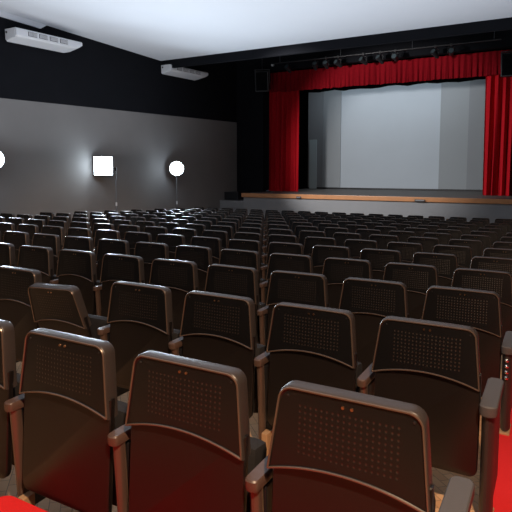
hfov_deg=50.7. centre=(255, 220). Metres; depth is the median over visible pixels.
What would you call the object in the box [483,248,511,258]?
seat
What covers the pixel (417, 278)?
seat
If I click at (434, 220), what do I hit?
seat
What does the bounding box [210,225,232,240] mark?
seat
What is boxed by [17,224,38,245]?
seat
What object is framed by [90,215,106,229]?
seat
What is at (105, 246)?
seat
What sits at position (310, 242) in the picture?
seat
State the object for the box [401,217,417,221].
seat
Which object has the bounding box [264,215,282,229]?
seat
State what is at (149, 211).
seat
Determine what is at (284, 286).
seat
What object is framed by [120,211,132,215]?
seat
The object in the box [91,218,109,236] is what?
seat
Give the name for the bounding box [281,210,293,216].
seat
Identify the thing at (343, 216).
seat
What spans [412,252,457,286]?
seat
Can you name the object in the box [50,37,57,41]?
grille
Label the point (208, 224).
seat
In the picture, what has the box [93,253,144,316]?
seat
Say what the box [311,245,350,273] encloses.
seat
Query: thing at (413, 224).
seat
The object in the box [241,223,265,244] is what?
seat
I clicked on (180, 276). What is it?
seat
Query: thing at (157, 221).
seat
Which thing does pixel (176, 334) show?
seat cushion
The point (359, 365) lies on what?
seat cushion
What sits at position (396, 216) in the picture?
seat
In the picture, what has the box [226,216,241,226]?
seat
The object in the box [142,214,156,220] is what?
seat
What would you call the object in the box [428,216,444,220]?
seat
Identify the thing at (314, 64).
spotlight
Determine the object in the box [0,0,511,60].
ceiling
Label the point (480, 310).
seat
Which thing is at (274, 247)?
seat
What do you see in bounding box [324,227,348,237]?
seat
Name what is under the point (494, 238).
seat
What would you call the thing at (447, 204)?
stage
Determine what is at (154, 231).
seat
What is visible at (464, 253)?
seat
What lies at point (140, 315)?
seat
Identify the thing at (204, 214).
seat
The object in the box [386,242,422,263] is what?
seat
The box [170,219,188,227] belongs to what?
seat
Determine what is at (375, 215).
seat
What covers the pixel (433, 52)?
spotlight
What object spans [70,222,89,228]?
seat
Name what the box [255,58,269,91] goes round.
loudspeaker
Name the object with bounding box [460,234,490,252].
seat
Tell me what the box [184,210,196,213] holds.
seat
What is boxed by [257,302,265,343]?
seat cushion
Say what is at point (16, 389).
seat cushion
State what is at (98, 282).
armrest
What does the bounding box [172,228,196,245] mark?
seat
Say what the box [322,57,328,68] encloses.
spotlight
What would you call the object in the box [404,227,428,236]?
seat
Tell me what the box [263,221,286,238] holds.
seat
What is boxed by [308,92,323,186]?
cloth
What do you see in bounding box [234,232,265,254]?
seat
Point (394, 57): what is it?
spotlight
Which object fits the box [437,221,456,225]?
seat
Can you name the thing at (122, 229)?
seat
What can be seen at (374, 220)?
seat
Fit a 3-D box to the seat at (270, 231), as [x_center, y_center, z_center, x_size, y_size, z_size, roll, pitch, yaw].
[0.410,0.558,8.816,0.542,0.854,0.342,3,6,30]
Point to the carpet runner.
(502, 498)
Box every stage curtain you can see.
[269,89,298,191]
[482,74,511,195]
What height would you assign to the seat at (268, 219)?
0.854 m
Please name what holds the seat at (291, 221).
on the floor
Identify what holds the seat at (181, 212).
on the floor
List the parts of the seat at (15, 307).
panel, backrest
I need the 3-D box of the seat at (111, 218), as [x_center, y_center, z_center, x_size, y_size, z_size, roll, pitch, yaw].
[-2.999,0.325,11.902,0.542,0.854,0.342,3,6,29]
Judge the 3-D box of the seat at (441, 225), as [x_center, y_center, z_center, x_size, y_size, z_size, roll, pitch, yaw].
[3.924,0.475,11.695,0.542,0.854,0.342,3,6,29]
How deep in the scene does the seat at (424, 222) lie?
12.70 m
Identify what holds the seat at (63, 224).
on the floor
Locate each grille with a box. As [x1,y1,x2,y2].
[28,32,36,37]
[39,34,47,39]
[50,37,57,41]
[60,39,67,44]
[256,72,267,90]
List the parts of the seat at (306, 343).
arm post, armrest, plate, backrest, panel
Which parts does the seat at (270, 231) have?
backrest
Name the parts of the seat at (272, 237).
backrest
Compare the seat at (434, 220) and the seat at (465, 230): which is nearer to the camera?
the seat at (465, 230)
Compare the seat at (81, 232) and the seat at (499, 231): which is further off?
the seat at (499, 231)
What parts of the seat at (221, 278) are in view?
backrest, panel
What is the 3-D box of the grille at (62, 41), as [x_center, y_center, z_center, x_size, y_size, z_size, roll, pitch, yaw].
[-4.846,-4.503,13.642,0.016,0.107,0.245,3,6,29]
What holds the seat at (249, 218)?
on the floor
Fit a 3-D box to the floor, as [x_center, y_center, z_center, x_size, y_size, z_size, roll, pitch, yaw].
[0.792,0.793,12.590,12.650,1.251,26.200,3,6,29]
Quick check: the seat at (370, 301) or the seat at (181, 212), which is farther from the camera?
the seat at (181, 212)
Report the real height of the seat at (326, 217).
0.854 m
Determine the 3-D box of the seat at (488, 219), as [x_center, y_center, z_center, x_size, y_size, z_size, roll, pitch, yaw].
[5.912,0.359,14.314,0.542,0.854,0.342,3,6,29]
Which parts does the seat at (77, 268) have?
armrest, panel, backrest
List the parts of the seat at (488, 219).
backrest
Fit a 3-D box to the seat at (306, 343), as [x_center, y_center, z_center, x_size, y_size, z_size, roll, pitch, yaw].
[0.301,0.848,2.849,0.542,0.854,0.342,3,6,29]
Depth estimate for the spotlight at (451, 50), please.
17.27 m
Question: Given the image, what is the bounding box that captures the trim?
[0,10,46,28]
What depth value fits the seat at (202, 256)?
5.58 m
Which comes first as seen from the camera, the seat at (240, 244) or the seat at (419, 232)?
the seat at (240, 244)
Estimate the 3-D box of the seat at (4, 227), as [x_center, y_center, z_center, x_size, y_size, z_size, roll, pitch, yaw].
[-4.043,0.458,8.864,0.542,0.854,0.342,3,6,29]
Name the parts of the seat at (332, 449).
arm post, armrest, plate, panel, armrest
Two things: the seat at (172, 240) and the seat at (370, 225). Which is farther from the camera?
the seat at (370, 225)
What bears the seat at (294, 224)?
on the floor
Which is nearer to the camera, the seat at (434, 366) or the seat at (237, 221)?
the seat at (434, 366)
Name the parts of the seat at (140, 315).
armrest, arm post, plate, panel, backrest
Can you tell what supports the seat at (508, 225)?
on the floor
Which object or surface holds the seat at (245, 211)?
on the floor
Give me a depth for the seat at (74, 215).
12.26 m
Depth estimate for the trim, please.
13.01 m
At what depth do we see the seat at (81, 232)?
7.87 m
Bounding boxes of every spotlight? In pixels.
[284,61,290,72]
[312,58,317,70]
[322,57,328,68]
[334,55,342,66]
[359,53,367,64]
[375,51,383,63]
[391,49,398,61]
[430,45,438,58]
[447,43,454,55]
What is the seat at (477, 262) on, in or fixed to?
on the floor
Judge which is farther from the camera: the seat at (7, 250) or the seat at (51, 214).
the seat at (51, 214)
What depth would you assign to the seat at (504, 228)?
10.95 m
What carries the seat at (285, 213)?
on the floor
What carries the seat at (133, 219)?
on the floor
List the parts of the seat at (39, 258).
backrest, panel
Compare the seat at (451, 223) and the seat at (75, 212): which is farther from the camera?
the seat at (75, 212)
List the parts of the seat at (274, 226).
backrest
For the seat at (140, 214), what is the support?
on the floor
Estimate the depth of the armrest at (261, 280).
5.37 m
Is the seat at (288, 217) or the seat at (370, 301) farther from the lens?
the seat at (288, 217)
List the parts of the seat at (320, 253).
panel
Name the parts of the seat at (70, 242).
backrest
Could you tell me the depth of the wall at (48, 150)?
15.70 m
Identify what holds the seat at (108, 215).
on the floor
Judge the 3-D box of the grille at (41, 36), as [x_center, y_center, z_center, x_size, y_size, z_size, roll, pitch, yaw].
[-5.146,-4.435,13.098,0.022,0.107,0.245,3,6,29]
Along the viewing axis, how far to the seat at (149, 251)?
5.90 m
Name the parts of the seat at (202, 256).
backrest, panel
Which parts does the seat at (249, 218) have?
backrest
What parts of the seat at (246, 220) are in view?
backrest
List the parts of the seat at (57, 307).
backrest, panel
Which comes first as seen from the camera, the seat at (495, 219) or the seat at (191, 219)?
the seat at (191, 219)
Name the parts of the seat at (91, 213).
backrest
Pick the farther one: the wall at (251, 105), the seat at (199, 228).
the wall at (251, 105)
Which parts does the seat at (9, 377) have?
panel, backrest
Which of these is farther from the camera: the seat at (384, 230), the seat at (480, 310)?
the seat at (384, 230)
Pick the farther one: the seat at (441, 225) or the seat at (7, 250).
the seat at (441, 225)
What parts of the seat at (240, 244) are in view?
backrest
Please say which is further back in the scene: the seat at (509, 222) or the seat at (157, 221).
the seat at (509, 222)
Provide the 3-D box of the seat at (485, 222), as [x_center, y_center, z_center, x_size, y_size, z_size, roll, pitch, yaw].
[5.436,0.412,13.269,0.542,0.854,0.342,3,6,29]
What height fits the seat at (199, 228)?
0.854 m
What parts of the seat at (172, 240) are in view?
backrest, panel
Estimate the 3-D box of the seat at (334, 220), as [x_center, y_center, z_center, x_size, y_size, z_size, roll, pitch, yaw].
[1.962,0.376,12.777,0.542,0.854,0.342,3,6,28]
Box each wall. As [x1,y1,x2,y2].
[0,17,236,222]
[237,30,511,192]
[266,71,299,189]
[298,93,308,188]
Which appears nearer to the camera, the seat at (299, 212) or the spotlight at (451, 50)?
the seat at (299, 212)
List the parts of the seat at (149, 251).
panel, backrest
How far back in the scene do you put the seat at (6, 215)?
11.88 m
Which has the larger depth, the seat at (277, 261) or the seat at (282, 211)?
the seat at (282, 211)
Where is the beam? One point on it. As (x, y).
(502, 24)
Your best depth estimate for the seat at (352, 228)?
10.24 m
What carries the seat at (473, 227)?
on the floor
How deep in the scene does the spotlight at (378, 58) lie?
18.43 m
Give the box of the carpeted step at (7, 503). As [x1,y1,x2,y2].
[0,496,47,511]
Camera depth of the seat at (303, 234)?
8.42 m
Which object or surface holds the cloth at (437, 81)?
hanging from the wall
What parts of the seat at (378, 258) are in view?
panel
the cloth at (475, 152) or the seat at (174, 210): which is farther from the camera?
the cloth at (475, 152)
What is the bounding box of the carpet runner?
[478,409,511,511]
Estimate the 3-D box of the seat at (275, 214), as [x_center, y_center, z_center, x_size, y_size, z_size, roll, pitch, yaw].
[0.517,0.236,14.780,0.542,0.854,0.342,3,6,29]
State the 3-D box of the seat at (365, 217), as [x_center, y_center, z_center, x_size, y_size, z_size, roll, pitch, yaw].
[2.986,0.290,14.621,0.542,0.854,0.342,3,6,29]
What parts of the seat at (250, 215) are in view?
backrest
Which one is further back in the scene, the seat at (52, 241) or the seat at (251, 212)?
the seat at (251, 212)
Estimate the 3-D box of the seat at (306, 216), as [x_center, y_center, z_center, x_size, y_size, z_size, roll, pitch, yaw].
[1.497,0.285,14.239,0.542,0.854,0.342,3,6,30]
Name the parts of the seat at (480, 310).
backrest, panel, panel, armrest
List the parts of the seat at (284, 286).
arm post, armrest, plate, backrest, panel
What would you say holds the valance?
hanging from the wall at (251, 105)
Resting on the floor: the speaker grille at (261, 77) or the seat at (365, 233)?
the seat at (365, 233)
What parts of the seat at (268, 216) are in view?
backrest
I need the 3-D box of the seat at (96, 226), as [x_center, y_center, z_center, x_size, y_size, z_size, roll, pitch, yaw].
[-2.553,0.472,9.246,0.542,0.854,0.342,3,6,29]
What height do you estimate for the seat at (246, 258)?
0.854 m
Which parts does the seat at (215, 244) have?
panel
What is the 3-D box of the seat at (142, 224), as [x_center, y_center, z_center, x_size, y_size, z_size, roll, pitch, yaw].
[-2.042,0.436,10.169,0.542,0.854,0.342,3,6,28]
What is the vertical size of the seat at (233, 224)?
0.854 m
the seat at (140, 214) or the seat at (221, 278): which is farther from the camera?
the seat at (140, 214)
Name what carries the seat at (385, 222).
on the floor
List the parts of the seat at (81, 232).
backrest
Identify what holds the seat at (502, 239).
on the floor
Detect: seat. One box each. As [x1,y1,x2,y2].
[0,213,14,222]
[0,222,14,242]
[0,242,15,266]
[0,266,41,362]
[0,319,23,478]
[3,231,29,266]
[4,328,127,511]
[7,218,24,230]
[16,214,31,223]
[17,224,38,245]
[17,245,57,283]
[27,219,45,232]
[28,283,109,339]
[32,233,59,274]
[34,215,49,225]
[40,212,53,219]
[41,226,64,249]
[47,220,66,236]
[50,249,101,314]
[52,216,69,230]
[56,213,70,223]
[57,236,97,267]
[62,227,94,252]
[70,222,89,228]
[71,217,91,235]
[73,214,90,227]
[74,211,87,214]
[89,212,103,226]
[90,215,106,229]
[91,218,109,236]
[92,223,113,246]
[93,229,120,253]
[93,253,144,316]
[96,239,129,280]
[97,281,181,396]
[104,210,116,214]
[106,213,120,218]
[107,350,266,511]
[109,216,125,223]
[113,220,131,230]
[118,225,139,239]
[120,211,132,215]
[124,213,138,219]
[124,232,151,255]
[129,217,145,224]
[131,209,142,213]
[134,242,168,283]
[135,221,154,231]
[136,212,149,216]
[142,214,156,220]
[144,226,167,242]
[146,210,158,214]
[149,218,166,226]
[149,258,198,329]
[152,212,166,217]
[156,234,184,259]
[159,222,179,233]
[160,215,176,221]
[161,211,173,214]
[168,290,265,417]
[169,209,180,212]
[170,213,183,218]
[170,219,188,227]
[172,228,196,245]
[174,245,212,290]
[177,211,190,215]
[180,216,196,223]
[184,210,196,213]
[184,224,205,235]
[188,214,202,219]
[190,236,221,263]
[193,220,211,229]
[194,212,207,216]
[199,210,212,214]
[200,217,217,224]
[202,230,228,249]
[205,264,265,343]
[206,215,221,221]
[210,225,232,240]
[211,213,225,218]
[215,211,228,215]
[216,221,236,238]
[219,249,265,301]
[222,218,239,231]
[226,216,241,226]
[227,239,265,277]
[229,214,243,222]
[232,212,245,219]
[234,210,247,217]
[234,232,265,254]
[238,227,265,252]
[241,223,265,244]
[244,219,264,234]
[245,380,474,511]
[246,217,265,233]
[248,214,264,226]
[249,212,265,225]
[254,302,361,455]
[257,270,328,348]
[259,253,312,303]
[260,242,303,286]
[261,234,297,269]
[262,228,292,257]
[263,218,284,233]
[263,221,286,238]
[263,224,289,245]
[264,210,277,220]
[264,211,280,223]
[264,213,281,226]
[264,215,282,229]
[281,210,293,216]
[283,212,297,218]
[285,214,300,221]
[287,216,303,224]
[289,219,307,229]
[291,222,312,234]
[294,226,318,239]
[298,211,310,215]
[298,230,325,246]
[301,213,315,218]
[304,236,335,255]
[305,215,320,219]
[308,217,325,222]
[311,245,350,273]
[312,220,331,226]
[318,223,338,230]
[320,214,334,217]
[322,257,371,308]
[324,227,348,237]
[325,216,340,220]
[330,218,347,223]
[332,212,345,215]
[333,232,360,246]
[337,221,356,227]
[339,214,354,218]
[339,277,408,372]
[344,239,377,258]
[345,225,367,232]
[346,217,361,221]
[350,213,363,216]
[353,219,371,224]
[355,229,380,239]
[357,316,503,511]
[359,215,374,219]
[360,248,401,279]
[362,222,382,229]
[367,218,384,222]
[369,214,382,217]
[369,234,398,248]
[374,226,396,234]
[377,220,396,225]
[379,216,395,220]
[383,262,437,318]
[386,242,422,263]
[388,214,402,218]
[388,231,415,241]
[389,223,410,230]
[390,218,407,223]
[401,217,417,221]
[402,221,421,227]
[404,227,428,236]
[407,237,438,252]
[408,215,423,219]
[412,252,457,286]
[413,219,431,224]
[417,225,439,232]
[421,286,511,435]
[423,218,439,222]
[423,232,451,244]
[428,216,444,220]
[428,223,448,228]
[433,245,471,267]
[436,229,461,238]
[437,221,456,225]
[446,219,463,223]
[447,226,470,234]
[448,239,482,257]
[450,217,466,221]
[451,268,511,354]
[456,224,477,230]
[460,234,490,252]
[463,222,483,228]
[469,220,488,225]
[470,231,497,247]
[470,256,511,274]
[472,218,489,224]
[478,228,502,241]
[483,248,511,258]
[484,225,506,236]
[490,223,510,232]
[493,242,511,248]
[494,221,511,229]
[495,219,511,220]
[500,237,511,241]
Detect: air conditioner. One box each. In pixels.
[5,27,81,52]
[161,64,207,79]
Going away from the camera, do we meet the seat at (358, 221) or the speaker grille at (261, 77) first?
the seat at (358, 221)
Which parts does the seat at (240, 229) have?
backrest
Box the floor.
[0,355,502,511]
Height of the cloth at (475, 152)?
4.570 m
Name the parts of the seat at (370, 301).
backrest, panel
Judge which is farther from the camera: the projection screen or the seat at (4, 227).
the projection screen
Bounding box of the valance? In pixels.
[270,50,510,92]
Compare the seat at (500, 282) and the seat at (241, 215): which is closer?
the seat at (500, 282)
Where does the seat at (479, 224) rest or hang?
on the floor
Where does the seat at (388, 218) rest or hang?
on the floor
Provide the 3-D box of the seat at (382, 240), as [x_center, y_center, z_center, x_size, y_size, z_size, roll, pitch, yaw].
[1.878,0.632,8.005,0.542,0.854,0.342,3,6,29]
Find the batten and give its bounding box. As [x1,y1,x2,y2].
[271,32,500,64]
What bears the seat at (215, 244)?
on the floor
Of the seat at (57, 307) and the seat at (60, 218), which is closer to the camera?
the seat at (57, 307)
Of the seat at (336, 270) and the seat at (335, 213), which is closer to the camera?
the seat at (336, 270)
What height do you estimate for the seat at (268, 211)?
0.854 m
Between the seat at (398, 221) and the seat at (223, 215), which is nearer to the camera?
the seat at (398, 221)
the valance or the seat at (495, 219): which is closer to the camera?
the seat at (495, 219)
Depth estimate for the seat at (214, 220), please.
11.81 m
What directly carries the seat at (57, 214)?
on the floor
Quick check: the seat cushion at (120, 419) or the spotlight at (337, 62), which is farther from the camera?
the spotlight at (337, 62)
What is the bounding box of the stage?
[241,189,511,222]
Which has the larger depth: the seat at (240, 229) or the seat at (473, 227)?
the seat at (473, 227)
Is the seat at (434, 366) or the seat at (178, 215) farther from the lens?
the seat at (178, 215)
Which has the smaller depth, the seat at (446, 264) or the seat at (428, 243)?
the seat at (446, 264)
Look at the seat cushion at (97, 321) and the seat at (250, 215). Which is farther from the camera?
the seat at (250, 215)
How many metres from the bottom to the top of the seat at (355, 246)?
0.854 m
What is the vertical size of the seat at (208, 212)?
0.854 m
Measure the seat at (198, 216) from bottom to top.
0.854 m
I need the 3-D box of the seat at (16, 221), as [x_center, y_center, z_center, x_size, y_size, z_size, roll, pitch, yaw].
[-4.513,0.374,10.328,0.542,0.854,0.342,3,6,28]
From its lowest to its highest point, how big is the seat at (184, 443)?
0.854 m
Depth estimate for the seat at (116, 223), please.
10.29 m
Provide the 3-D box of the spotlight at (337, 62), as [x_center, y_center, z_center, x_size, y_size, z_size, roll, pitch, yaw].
[2.931,-5.642,19.210,0.349,0.404,0.202,-3,6,-29]
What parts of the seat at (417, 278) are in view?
backrest, panel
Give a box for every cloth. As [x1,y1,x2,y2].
[279,48,511,93]
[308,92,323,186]
[323,90,340,186]
[438,81,469,188]
[466,79,485,189]
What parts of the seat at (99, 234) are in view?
backrest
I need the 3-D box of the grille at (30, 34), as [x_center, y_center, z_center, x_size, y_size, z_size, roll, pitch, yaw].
[-5.300,-4.401,12.828,0.016,0.107,0.245,3,6,29]
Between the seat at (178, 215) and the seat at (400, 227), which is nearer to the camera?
the seat at (400, 227)
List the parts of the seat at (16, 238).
backrest, panel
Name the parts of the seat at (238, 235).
backrest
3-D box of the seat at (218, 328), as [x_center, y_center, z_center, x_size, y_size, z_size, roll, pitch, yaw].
[-0.189,0.824,3.120,0.542,0.854,0.342,3,6,29]
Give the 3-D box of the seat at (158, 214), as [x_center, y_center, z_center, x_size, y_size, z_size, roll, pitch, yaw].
[-2.465,0.222,14.018,0.542,0.854,0.342,3,6,29]
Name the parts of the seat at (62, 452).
armrest, arm post, plate, panel, backrest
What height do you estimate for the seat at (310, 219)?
0.854 m
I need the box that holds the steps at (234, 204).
[219,200,242,211]
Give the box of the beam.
[161,17,511,67]
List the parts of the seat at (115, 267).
armrest, arm post, panel, backrest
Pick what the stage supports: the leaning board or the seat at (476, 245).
the leaning board
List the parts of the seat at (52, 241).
backrest, panel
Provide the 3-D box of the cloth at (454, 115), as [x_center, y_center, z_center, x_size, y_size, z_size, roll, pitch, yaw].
[8.089,-3.551,22.088,1.100,4.570,0.020,3,6,29]
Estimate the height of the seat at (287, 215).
0.854 m
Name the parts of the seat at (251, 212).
backrest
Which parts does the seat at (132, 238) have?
backrest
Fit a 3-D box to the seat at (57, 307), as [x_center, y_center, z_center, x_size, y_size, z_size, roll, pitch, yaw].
[-1.200,0.794,3.608,0.571,0.824,0.471,3,6,29]
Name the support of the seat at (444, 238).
on the floor
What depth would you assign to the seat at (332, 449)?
1.51 m
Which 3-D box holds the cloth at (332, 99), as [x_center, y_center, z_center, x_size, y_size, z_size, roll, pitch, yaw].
[3.462,-3.783,24.643,0.840,4.570,0.020,3,6,29]
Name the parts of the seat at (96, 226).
backrest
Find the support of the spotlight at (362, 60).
hanging from the batten
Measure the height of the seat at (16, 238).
0.854 m
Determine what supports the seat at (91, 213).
on the floor
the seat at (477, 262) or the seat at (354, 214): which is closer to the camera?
the seat at (477, 262)
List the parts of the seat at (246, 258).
backrest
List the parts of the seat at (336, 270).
panel, backrest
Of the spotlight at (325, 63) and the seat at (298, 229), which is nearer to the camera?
the seat at (298, 229)
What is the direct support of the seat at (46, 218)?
on the floor
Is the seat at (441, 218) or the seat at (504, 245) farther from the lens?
the seat at (441, 218)
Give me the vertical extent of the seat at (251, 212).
0.854 m
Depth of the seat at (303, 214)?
15.30 m
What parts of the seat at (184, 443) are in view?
armrest, arm post, plate, panel, backrest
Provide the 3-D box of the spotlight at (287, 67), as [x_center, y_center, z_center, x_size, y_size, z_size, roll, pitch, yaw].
[1.194,-5.719,20.162,0.230,0.424,0.339,3,6,29]
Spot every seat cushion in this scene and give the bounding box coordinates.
[12,373,23,465]
[88,314,109,339]
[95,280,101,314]
[112,400,127,505]
[171,329,181,353]
[246,437,266,511]
[253,344,265,412]
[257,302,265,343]
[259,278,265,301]
[356,361,361,391]
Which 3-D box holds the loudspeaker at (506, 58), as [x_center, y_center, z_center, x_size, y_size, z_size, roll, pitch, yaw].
[7.912,-5.654,16.587,0.680,2.469,0.517,4,6,35]
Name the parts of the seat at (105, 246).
panel, backrest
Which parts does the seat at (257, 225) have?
backrest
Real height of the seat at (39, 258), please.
0.854 m
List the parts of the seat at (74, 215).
backrest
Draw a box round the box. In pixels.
[224,191,249,199]
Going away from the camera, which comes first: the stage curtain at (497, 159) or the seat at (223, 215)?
the seat at (223, 215)
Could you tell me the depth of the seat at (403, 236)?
8.75 m
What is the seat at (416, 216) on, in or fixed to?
on the floor
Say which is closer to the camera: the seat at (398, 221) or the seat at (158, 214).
the seat at (398, 221)
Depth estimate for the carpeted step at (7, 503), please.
2.10 m
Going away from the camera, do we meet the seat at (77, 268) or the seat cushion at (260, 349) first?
the seat cushion at (260, 349)
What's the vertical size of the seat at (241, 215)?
0.854 m
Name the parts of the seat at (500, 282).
backrest, panel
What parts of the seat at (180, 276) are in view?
backrest, panel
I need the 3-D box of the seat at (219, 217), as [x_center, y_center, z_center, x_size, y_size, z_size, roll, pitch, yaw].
[-0.997,0.295,13.207,0.542,0.854,0.342,3,6,29]
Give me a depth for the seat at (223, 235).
7.95 m
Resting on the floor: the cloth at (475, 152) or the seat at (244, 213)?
the seat at (244, 213)
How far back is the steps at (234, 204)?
20.84 m
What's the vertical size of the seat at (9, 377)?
0.854 m
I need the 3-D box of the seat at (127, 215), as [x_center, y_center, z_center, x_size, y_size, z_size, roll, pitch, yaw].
[-2.976,0.262,13.095,0.542,0.854,0.342,3,6,30]
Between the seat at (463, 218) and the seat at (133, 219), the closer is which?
the seat at (133, 219)
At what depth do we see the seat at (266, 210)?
17.20 m
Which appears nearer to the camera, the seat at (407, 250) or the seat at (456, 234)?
the seat at (407, 250)
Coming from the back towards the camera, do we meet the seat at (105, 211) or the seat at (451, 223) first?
the seat at (105, 211)
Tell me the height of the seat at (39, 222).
0.854 m
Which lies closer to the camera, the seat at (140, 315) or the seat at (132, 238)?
the seat at (140, 315)
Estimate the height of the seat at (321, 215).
0.854 m
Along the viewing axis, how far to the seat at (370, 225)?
11.16 m
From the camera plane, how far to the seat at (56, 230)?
8.12 m
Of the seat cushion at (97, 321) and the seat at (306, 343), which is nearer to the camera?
the seat at (306, 343)
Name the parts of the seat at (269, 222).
backrest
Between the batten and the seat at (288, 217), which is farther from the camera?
the batten
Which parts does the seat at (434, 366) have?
arm post, armrest, plate, backrest, panel, panel, armrest, plate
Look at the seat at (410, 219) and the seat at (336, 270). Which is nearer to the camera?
the seat at (336, 270)
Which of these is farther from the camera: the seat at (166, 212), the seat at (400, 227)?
the seat at (166, 212)
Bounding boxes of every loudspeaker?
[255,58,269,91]
[501,50,511,77]
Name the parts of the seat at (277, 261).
arm post, armrest, plate, backrest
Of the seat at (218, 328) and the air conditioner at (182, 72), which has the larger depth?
the air conditioner at (182, 72)
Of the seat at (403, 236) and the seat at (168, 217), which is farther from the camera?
the seat at (168, 217)
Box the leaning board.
[309,140,316,188]
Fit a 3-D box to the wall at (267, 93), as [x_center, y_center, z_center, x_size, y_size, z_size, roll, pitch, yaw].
[0.903,-4.537,23.956,0.200,6.344,4.650,3,6,29]
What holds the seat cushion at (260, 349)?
on the seat at (218, 328)
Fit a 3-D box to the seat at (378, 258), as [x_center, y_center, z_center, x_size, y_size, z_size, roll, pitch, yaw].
[1.346,0.727,5.889,0.542,0.854,0.342,3,6,29]
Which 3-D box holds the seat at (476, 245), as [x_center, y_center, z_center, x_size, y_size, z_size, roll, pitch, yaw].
[2.856,0.681,7.465,0.542,0.854,0.342,3,6,29]
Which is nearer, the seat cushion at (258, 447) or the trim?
the seat cushion at (258, 447)
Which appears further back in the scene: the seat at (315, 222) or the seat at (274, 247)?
the seat at (315, 222)
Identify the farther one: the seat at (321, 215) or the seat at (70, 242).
the seat at (321, 215)
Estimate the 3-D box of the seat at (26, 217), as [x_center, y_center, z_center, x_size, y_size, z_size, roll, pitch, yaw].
[-4.981,0.288,11.791,0.542,0.854,0.342,3,6,28]
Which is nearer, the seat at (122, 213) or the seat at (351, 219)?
the seat at (351, 219)
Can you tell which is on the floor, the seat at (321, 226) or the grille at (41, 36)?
the seat at (321, 226)
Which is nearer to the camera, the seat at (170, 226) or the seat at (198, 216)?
the seat at (170, 226)
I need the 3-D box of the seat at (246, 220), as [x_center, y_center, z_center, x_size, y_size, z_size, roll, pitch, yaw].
[-0.039,0.409,11.473,0.542,0.854,0.342,3,6,29]
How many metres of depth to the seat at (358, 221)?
12.36 m
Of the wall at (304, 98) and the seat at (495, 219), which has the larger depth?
the wall at (304, 98)
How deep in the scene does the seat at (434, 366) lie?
2.40 m
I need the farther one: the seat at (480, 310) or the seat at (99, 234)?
the seat at (99, 234)
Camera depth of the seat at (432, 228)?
10.59 m
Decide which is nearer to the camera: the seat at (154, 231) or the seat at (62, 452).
the seat at (62, 452)
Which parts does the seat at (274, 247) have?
backrest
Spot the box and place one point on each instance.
(231, 195)
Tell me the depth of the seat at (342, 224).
11.44 m
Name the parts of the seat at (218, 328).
arm post, armrest, plate, backrest, panel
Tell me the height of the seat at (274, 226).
0.854 m
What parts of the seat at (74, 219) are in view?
backrest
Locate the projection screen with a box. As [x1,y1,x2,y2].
[308,83,482,190]
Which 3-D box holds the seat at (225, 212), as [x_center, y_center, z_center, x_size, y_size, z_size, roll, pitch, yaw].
[-0.953,0.162,15.592,0.542,0.854,0.342,3,6,29]
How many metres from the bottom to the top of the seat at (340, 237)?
0.854 m
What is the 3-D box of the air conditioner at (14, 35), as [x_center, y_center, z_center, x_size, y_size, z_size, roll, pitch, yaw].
[-5.229,-4.474,13.405,0.466,0.380,2.030,3,8,29]
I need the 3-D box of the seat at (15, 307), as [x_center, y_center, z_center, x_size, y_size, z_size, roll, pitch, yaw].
[-1.659,0.750,3.931,0.542,0.854,0.342,3,6,29]
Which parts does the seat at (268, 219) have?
backrest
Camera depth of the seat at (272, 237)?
7.49 m
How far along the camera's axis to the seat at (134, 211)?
15.60 m
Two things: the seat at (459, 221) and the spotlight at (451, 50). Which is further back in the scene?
the spotlight at (451, 50)

